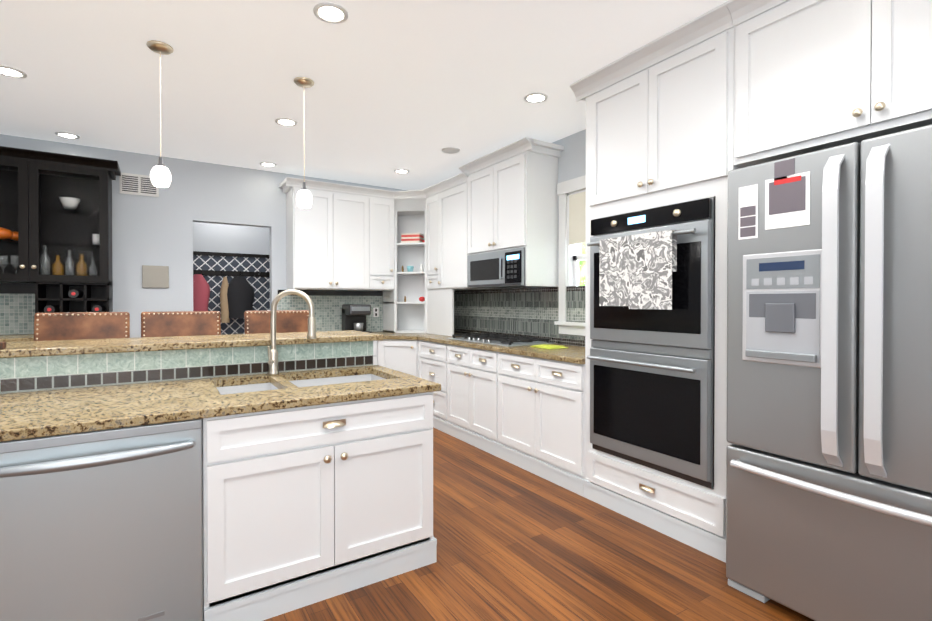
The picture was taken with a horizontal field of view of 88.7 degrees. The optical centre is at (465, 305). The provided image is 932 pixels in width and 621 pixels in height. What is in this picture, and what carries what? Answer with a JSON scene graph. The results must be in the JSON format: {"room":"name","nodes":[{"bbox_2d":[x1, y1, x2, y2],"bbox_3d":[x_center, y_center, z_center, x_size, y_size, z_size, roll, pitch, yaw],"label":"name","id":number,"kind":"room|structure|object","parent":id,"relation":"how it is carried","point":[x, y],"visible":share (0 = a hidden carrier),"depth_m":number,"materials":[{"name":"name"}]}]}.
{"room":"kitchen","nodes":[
{"label":"kitchen","id":0,"kind":"room"},
{"bbox_2d":[0,134,405,337],"bbox_3d":[-2.899,-0.113,4.898,5.840,2.740,0.128,0,1,-33],"label":"wall","id":1,"kind":"structure","parent":0,"point":[152,231],"depth_m":4.82,"materials":[{"name":"grey paint"}]},
{"bbox_2d":[119,172,158,196],"bbox_3d":[-3.176,-1.170,4.635,0.314,0.200,0.016,0,1,-33],"label":"air vent","id":2,"kind":"object","parent":1,"relation":"in","point":[136,184],"visible":0.88,"depth_m":4.62,"materials":[{"name":"white metal"}]},
{"bbox_2d":[142,265,168,287],"bbox_3d":[-3.068,-0.281,4.711,0.222,0.220,0.017,0,1,-33],"label":"plaque","id":3,"kind":"object","parent":1,"relation":"attached to","point":[155,276],"visible":1,"depth_m":4.70,"materials":[{"name":"brown metal"}]},
{"bbox_2d":[283,177,374,290],"bbox_3d":[-1.551,-0.762,5.467,0.905,1.170,0.367,0,1,-33],"label":"upper cabinet","id":4,"kind":"object","parent":1,"relation":"attached to","point":[330,243],"depth_m":5.30,"materials":[{"name":"white wood"}]},
{"bbox_2d":[373,308,378,316],"bbox_3d":[-1.124,0.089,5.954,0.070,0.120,0.008,0,1,-33],"label":"outlet","id":5,"kind":"object","parent":1,"relation":"attached to","point":[375,312],"visible":1,"depth_m":5.95,"materials":[{"name":"white plastic"}]},
{"bbox_2d":[375,189,386,292],"bbox_3d":[-1.110,-0.765,5.749,0.381,1.170,0.367,0,1,-33],"label":"upper cabinet","id":6,"kind":"object","parent":1,"relation":"attached to","point":[380,195],"depth_m":5.61,"materials":[{"name":"white wood"}]},
{"bbox_2d":[193,222,269,334],"bbox_3d":[-2.693,-0.118,5.521,1.599,2.740,0.700,0,1,-33],"label":"wall","id":7,"kind":"structure","parent":0,"point":[212,237],"depth_m":5.72,"materials":[{"name":"paint"}]},
{"bbox_2d":[193,251,268,257],"bbox_3d":[-2.811,-0.605,5.702,1.259,0.040,0.019,0,1,-33],"label":"rail","id":8,"kind":"object","parent":7,"relation":"attached to","point":[194,252],"depth_m":5.69,"materials":[{"name":"brown wood"}]},
{"bbox_2d":[193,269,269,276],"bbox_3d":[-2.787,-0.381,5.690,0.815,0.070,0.069,0,1,-33],"label":"coat rack","id":9,"kind":"object","parent":7,"relation":"attached to","point":[232,273],"depth_m":5.70,"materials":[{"name":"brown wood"}]},
{"bbox_2d":[193,274,209,310],"bbox_3d":[-3.029,-0.137,5.390,0.242,0.420,0.133,0,1,-33],"label":"coat","id":10,"kind":"object","parent":9,"relation":"hanging from","point":[201,291],"visible":0.62,"depth_m":5.34,"materials":[{"name":"red fabric"}]},
{"bbox_2d":[220,277,229,322],"bbox_3d":[-2.799,-0.063,5.537,0.110,0.530,0.076,0,1,-33],"label":"coat","id":11,"kind":"object","parent":9,"relation":"hanging from","point":[225,318],"visible":0.85,"depth_m":5.50,"materials":[{"name":"beige fabric"}]},
{"bbox_2d":[227,276,254,317],"bbox_3d":[-2.671,-0.094,5.619,0.330,0.490,0.133,0,1,-33],"label":"coat","id":12,"kind":"object","parent":9,"relation":"hanging from","point":[240,294],"visible":0.83,"depth_m":5.56,"materials":[{"name":"black fabric"}]},
{"bbox_2d":[0,0,727,189],"bbox_3d":[-1.274,-1.511,2.346,5.840,0.100,8.420,0,1,-33],"label":"ceiling","id":13,"kind":"structure","parent":0,"point":[414,87],"depth_m":3.04,"materials":[{"name":"white paint"}]},
{"bbox_2d":[0,65,26,78],"bbox_3d":[-2.864,-1.461,2.985,0.170,0.010,0.170,0,1,-33],"label":"recessed light","id":14,"kind":"object","parent":13,"relation":"in","point":[8,71],"visible":1,"depth_m":2.99,"materials":[{"name":"white"}]},
{"bbox_2d":[55,132,79,138],"bbox_3d":[-3.456,-1.471,4.132,0.170,0.010,0.170,0,1,-33],"label":"recessed light","id":15,"kind":"object","parent":13,"relation":"in","point":[67,135],"visible":0.98,"depth_m":4.13,"materials":[{"name":"white"}]},
{"bbox_2d":[146,40,173,186],"bbox_3d":[-1.730,-1.070,2.699,0.130,0.786,0.130,0,1,-33],"label":"pendant light","id":16,"kind":"object","parent":13,"relation":"hanging from","point":[160,174],"visible":1,"depth_m":2.67,"materials":[{"name":"white glass"}]},
{"bbox_2d":[259,162,276,166],"bbox_3d":[-2.080,-1.478,5.012,0.170,0.010,0.170,0,1,-33],"label":"recessed light","id":17,"kind":"object","parent":13,"relation":"in","point":[267,164],"visible":0.94,"depth_m":5.00,"materials":[{"name":"white"}]},
{"bbox_2d":[275,118,297,126],"bbox_3d":[-1.443,-1.468,3.828,0.170,0.010,0.170,0,1,-33],"label":"recessed light","id":18,"kind":"object","parent":13,"relation":"in","point":[285,122],"visible":1,"depth_m":3.82,"materials":[{"name":"white"}]},
{"bbox_2d":[293,77,313,207],"bbox_3d":[-1.062,-1.056,3.126,0.130,0.821,0.130,0,1,-33],"label":"pendant light","id":19,"kind":"object","parent":13,"relation":"hanging from","point":[304,198],"visible":1,"depth_m":3.10,"materials":[{"name":"beige metal"}]},
{"bbox_2d":[313,2,347,23],"bbox_3d":[-0.675,-1.456,2.381,0.170,0.010,0.170,0,1,-33],"label":"recessed light","id":20,"kind":"object","parent":13,"relation":"in","point":[329,12],"visible":1,"depth_m":2.37,"materials":[{"name":"white"}]},
{"bbox_2d":[394,169,408,173],"bbox_3d":[-0.711,-1.480,5.270,0.170,0.010,0.170,0,1,-33],"label":"recessed light","id":21,"kind":"object","parent":13,"relation":"in","point":[402,171],"visible":0.98,"depth_m":5.26,"materials":[{"name":"white"}]},
{"bbox_2d":[441,147,459,153],"bbox_3d":[-0.146,-1.473,4.546,0.180,0.012,0.180,0,1,-33],"label":"ceiling speaker","id":22,"kind":"object","parent":13,"relation":"attached to","point":[450,150],"visible":0.98,"depth_m":4.52,"materials":[{"name":"white plastic"}]},
{"bbox_2d":[524,92,547,102],"bbox_3d":[0.493,-1.464,3.372,0.170,0.010,0.170,0,1,-33],"label":"recessed light","id":23,"kind":"object","parent":13,"relation":"in","point":[536,97],"visible":1,"depth_m":3.36,"materials":[{"name":"white"}]},
{"bbox_2d":[454,129,585,346],"bbox_3d":[1.437,-0.100,3.421,0.128,2.740,7.290,0,1,-33],"label":"wall","id":24,"kind":"structure","parent":0,"point":[528,311],"depth_m":4.54,"materials":[{"name":"grey tile"}]},
{"bbox_2d":[427,185,434,292],"bbox_3d":[-0.219,-0.763,5.554,0.367,1.170,0.378,0,1,-33],"label":"upper cabinet","id":25,"kind":"object","parent":24,"relation":"attached to","point":[430,192],"depth_m":5.52,"materials":[{"name":"white wood"}]},
{"bbox_2d":[435,169,497,292],"bbox_3d":[0.010,-0.760,5.185,0.379,1.170,0.730,0,1,-33],"label":"upper cabinet","id":26,"kind":"object","parent":24,"relation":"attached to","point":[453,195],"depth_m":5.11,"materials":[{"name":"white wood"}]},
{"bbox_2d":[463,137,558,256],"bbox_3d":[0.416,-0.955,4.548,0.379,0.900,0.918,0,1,-33],"label":"upper cabinet","id":27,"kind":"object","parent":24,"relation":"attached to","point":[514,197],"depth_m":4.23,"materials":[{"name":"white wood"}]},
{"bbox_2d":[467,247,546,287],"bbox_3d":[0.387,-0.337,4.535,0.428,0.327,0.872,0,1,-33],"label":"microwave","id":28,"kind":"object","parent":27,"relation":"attached to","point":[501,269],"visible":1,"depth_m":4.38,"materials":[{"name":"grey metal"}]},
{"bbox_2d":[554,175,585,335],"bbox_3d":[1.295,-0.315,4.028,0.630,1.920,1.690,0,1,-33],"label":"window","id":29,"kind":"structure","parent":24,"relation":"in","point":[571,193],"depth_m":4.16,"materials":[{"name":"white wood"}]},
{"bbox_2d":[726,0,931,167],"bbox_3d":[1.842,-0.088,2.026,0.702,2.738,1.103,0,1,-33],"label":"upper cabinet","id":30,"kind":"object","parent":24,"relation":"attached to","point":[812,75],"visible":1,"depth_m":2.01,"materials":[{"name":"white wood"}]},
{"bbox_2d":[263,427,813,620],"bbox_3d":[-1.274,1.329,2.369,5.840,0.100,8.420,0,1,-33],"label":"floor","id":31,"kind":"structure","parent":0,"point":[515,543],"depth_m":2.31,"materials":[{"name":"brown wood"}]},
{"bbox_2d":[0,342,5,348],"bbox_3d":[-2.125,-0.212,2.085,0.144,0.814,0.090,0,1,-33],"label":"bar stool","id":32,"kind":"object","parent":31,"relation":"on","point":[2,345],"visible":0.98,"depth_m":2.12,"materials":[{"name":"brown leather"}]},
{"bbox_2d":[0,146,120,341],"bbox_3d":[-3.621,0.000,3.964,1.192,2.530,0.663,0,1,-33],"label":"hutch cabinet","id":33,"kind":"object","parent":31,"relation":"on","point":[56,228],"visible":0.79,"depth_m":4.15,"materials":[{"name":"brown wood"}]},
{"bbox_2d":[34,312,129,340],"bbox_3d":[-2.381,0.661,2.936,0.490,1.226,0.542,0,1,-33],"label":"bar stool","id":34,"kind":"object","parent":31,"relation":"on","point":[75,325],"visible":0.35,"depth_m":3.10,"materials":[{"name":"brown leather"}]},
{"bbox_2d":[141,311,220,336],"bbox_3d":[-1.915,0.658,3.234,0.490,1.226,0.542,0,1,-33],"label":"bar stool","id":35,"kind":"object","parent":31,"relation":"on","point":[175,323],"visible":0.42,"depth_m":3.40,"materials":[{"name":"brown leather"}]},
{"bbox_2d":[0,330,440,620],"bbox_3d":[-1.688,0.738,2.149,2.929,1.085,1.377,0,1,-33],"label":"kitchen island","id":36,"kind":"object","parent":31,"relation":"on","point":[313,494],"visible":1,"depth_m":2.10,"materials":[{"name":"white wood"}]},
{"bbox_2d":[0,419,202,620],"bbox_3d":[-1.419,0.857,1.864,0.647,0.852,0.703,0,1,-33],"label":"dishwasher","id":37,"kind":"object","parent":36,"relation":"in","point":[103,525],"visible":0.98,"depth_m":1.64,"materials":[{"name":"grey metal"}]},
{"bbox_2d":[267,289,315,375],"bbox_3d":[-0.972,0.148,2.642,0.249,0.475,0.161,0,1,-33],"label":"gooseneck faucet","id":38,"kind":"object","parent":36,"relation":"on","point":[273,359],"visible":1,"depth_m":2.63,"materials":[{"name":"silver metal"}]},
{"bbox_2d":[216,374,383,394],"bbox_3d":[-0.827,0.539,2.500,0.894,0.232,0.464,0,1,-33],"label":"undermount sink","id":39,"kind":"object","parent":36,"relation":"in","point":[297,383],"visible":0.06,"depth_m":2.70,"materials":[{"name":"silver metal"}]},
{"bbox_2d":[244,310,308,333],"bbox_3d":[-1.363,0.655,3.586,0.490,1.226,0.542,0,1,-33],"label":"bar stool","id":40,"kind":"object","parent":31,"relation":"on","point":[257,322],"visible":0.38,"depth_m":3.75,"materials":[{"name":"brown leather"}]},
{"bbox_2d":[373,339,410,374],"bbox_3d":[-0.683,0.811,5.661,1.049,0.880,0.997,0,1,-33],"label":"base cabinet","id":41,"kind":"object","parent":31,"relation":"on","point":[395,354],"depth_m":5.24,"materials":[{"name":"white wood"}]},
{"bbox_2d":[387,189,453,332],"bbox_3d":[-0.548,-0.509,5.753,0.709,1.681,0.304,0,1,-33],"label":"tall cabinet","id":42,"kind":"object","parent":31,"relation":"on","point":[407,252],"depth_m":5.72,"materials":[{"name":"white wood"}]},
{"bbox_2d":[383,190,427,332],"bbox_3d":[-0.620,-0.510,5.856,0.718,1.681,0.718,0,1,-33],"label":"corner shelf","id":43,"kind":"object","parent":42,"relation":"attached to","point":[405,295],"depth_m":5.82,"materials":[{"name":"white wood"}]},
{"bbox_2d":[401,233,424,301],"bbox_3d":[-0.651,-0.455,5.809,0.283,0.827,0.283,0,1,-33],"label":"decorations","id":44,"kind":"object","parent":42,"relation":"on","point":[415,252],"depth_m":5.91,"materials":[{"name":"paper"}]},
{"bbox_2d":[411,339,450,434],"bbox_3d":[-0.103,0.816,5.074,0.704,0.880,0.742,0,1,-33],"label":"base cabinet","id":45,"kind":"object","parent":31,"relation":"on","point":[430,360],"depth_m":4.84,"materials":[{"name":"white wood"}]},
{"bbox_2d":[451,347,490,453],"bbox_3d":[0.326,0.821,4.457,0.647,0.880,0.900,0,1,-33],"label":"base cabinet","id":46,"kind":"object","parent":31,"relation":"on","point":[470,368],"depth_m":4.29,"materials":[{"name":"white wood"}]},
{"bbox_2d":[491,351,584,496],"bbox_3d":[0.769,0.826,3.763,0.647,0.880,1.027,0,1,-33],"label":"base cabinet","id":47,"kind":"object","parent":31,"relation":"on","point":[522,407],"depth_m":3.51,"materials":[{"name":"white wood"}]},
{"bbox_2d":[371,331,584,366],"bbox_3d":[-0.007,0.361,4.667,0.977,0.036,3.394,0,1,-33],"label":"countertop","id":48,"kind":"structure","parent":47,"relation":"on","point":[570,354],"depth_m":3.86,"materials":[{"name":"beige stone"}]},
{"bbox_2d":[342,304,370,332],"bbox_3d":[-1.274,0.162,5.539,0.257,0.345,0.303,0,1,-33],"label":"coffee maker","id":49,"kind":"object","parent":48,"relation":"on","point":[353,316],"visible":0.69,"depth_m":5.48,"materials":[{"name":"black plastic"}]},
{"bbox_2d":[448,333,554,346],"bbox_3d":[0.303,0.320,4.521,0.525,0.045,1.000,0,1,-33],"label":"gas cooktop","id":50,"kind":"object","parent":48,"relation":"in","point":[500,339],"visible":1,"depth_m":4.32,"materials":[{"name":"silver metal"}]},
{"bbox_2d":[530,344,567,348],"bbox_3d":[0.676,0.338,3.922,0.219,0.020,0.248,0,1,-33],"label":"trivet","id":51,"kind":"object","parent":48,"relation":"on","point":[544,346],"visible":1,"depth_m":3.86,"materials":[{"name":"yellow"}]},
{"bbox_2d":[569,2,740,562],"bbox_3d":[1.264,-0.095,2.930,0.702,2.738,1.040,0,1,-33],"label":"tall cabinet","id":52,"kind":"object","parent":31,"relation":"on","point":[660,121],"visible":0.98,"depth_m":2.62,"materials":[{"name":"white wood"}]},
{"bbox_2d":[587,197,714,488],"bbox_3d":[1.246,0.189,2.887,0.726,1.480,0.792,0,1,-33],"label":"double wall oven","id":53,"kind":"object","parent":52,"relation":"in","point":[651,357],"visible":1,"depth_m":2.62,"materials":[{"name":"grey metal"}]},
{"bbox_2d":[599,230,676,309],"bbox_3d":[0.959,-0.188,2.701,0.044,0.417,0.490,0,1,-33],"label":"towel","id":54,"kind":"object","parent":53,"relation":"hanging from","point":[635,271],"depth_m":2.65,"materials":[{"name":"grey fabric"}]},
{"bbox_2d":[726,124,931,620],"bbox_3d":[1.750,0.337,1.954,0.904,1.890,0.965,0,1,-33],"label":"refrigerator","id":55,"kind":"object","parent":31,"relation":"on","point":[829,403],"visible":1,"depth_m":1.79,"materials":[{"name":"grey metal"}]}
]}

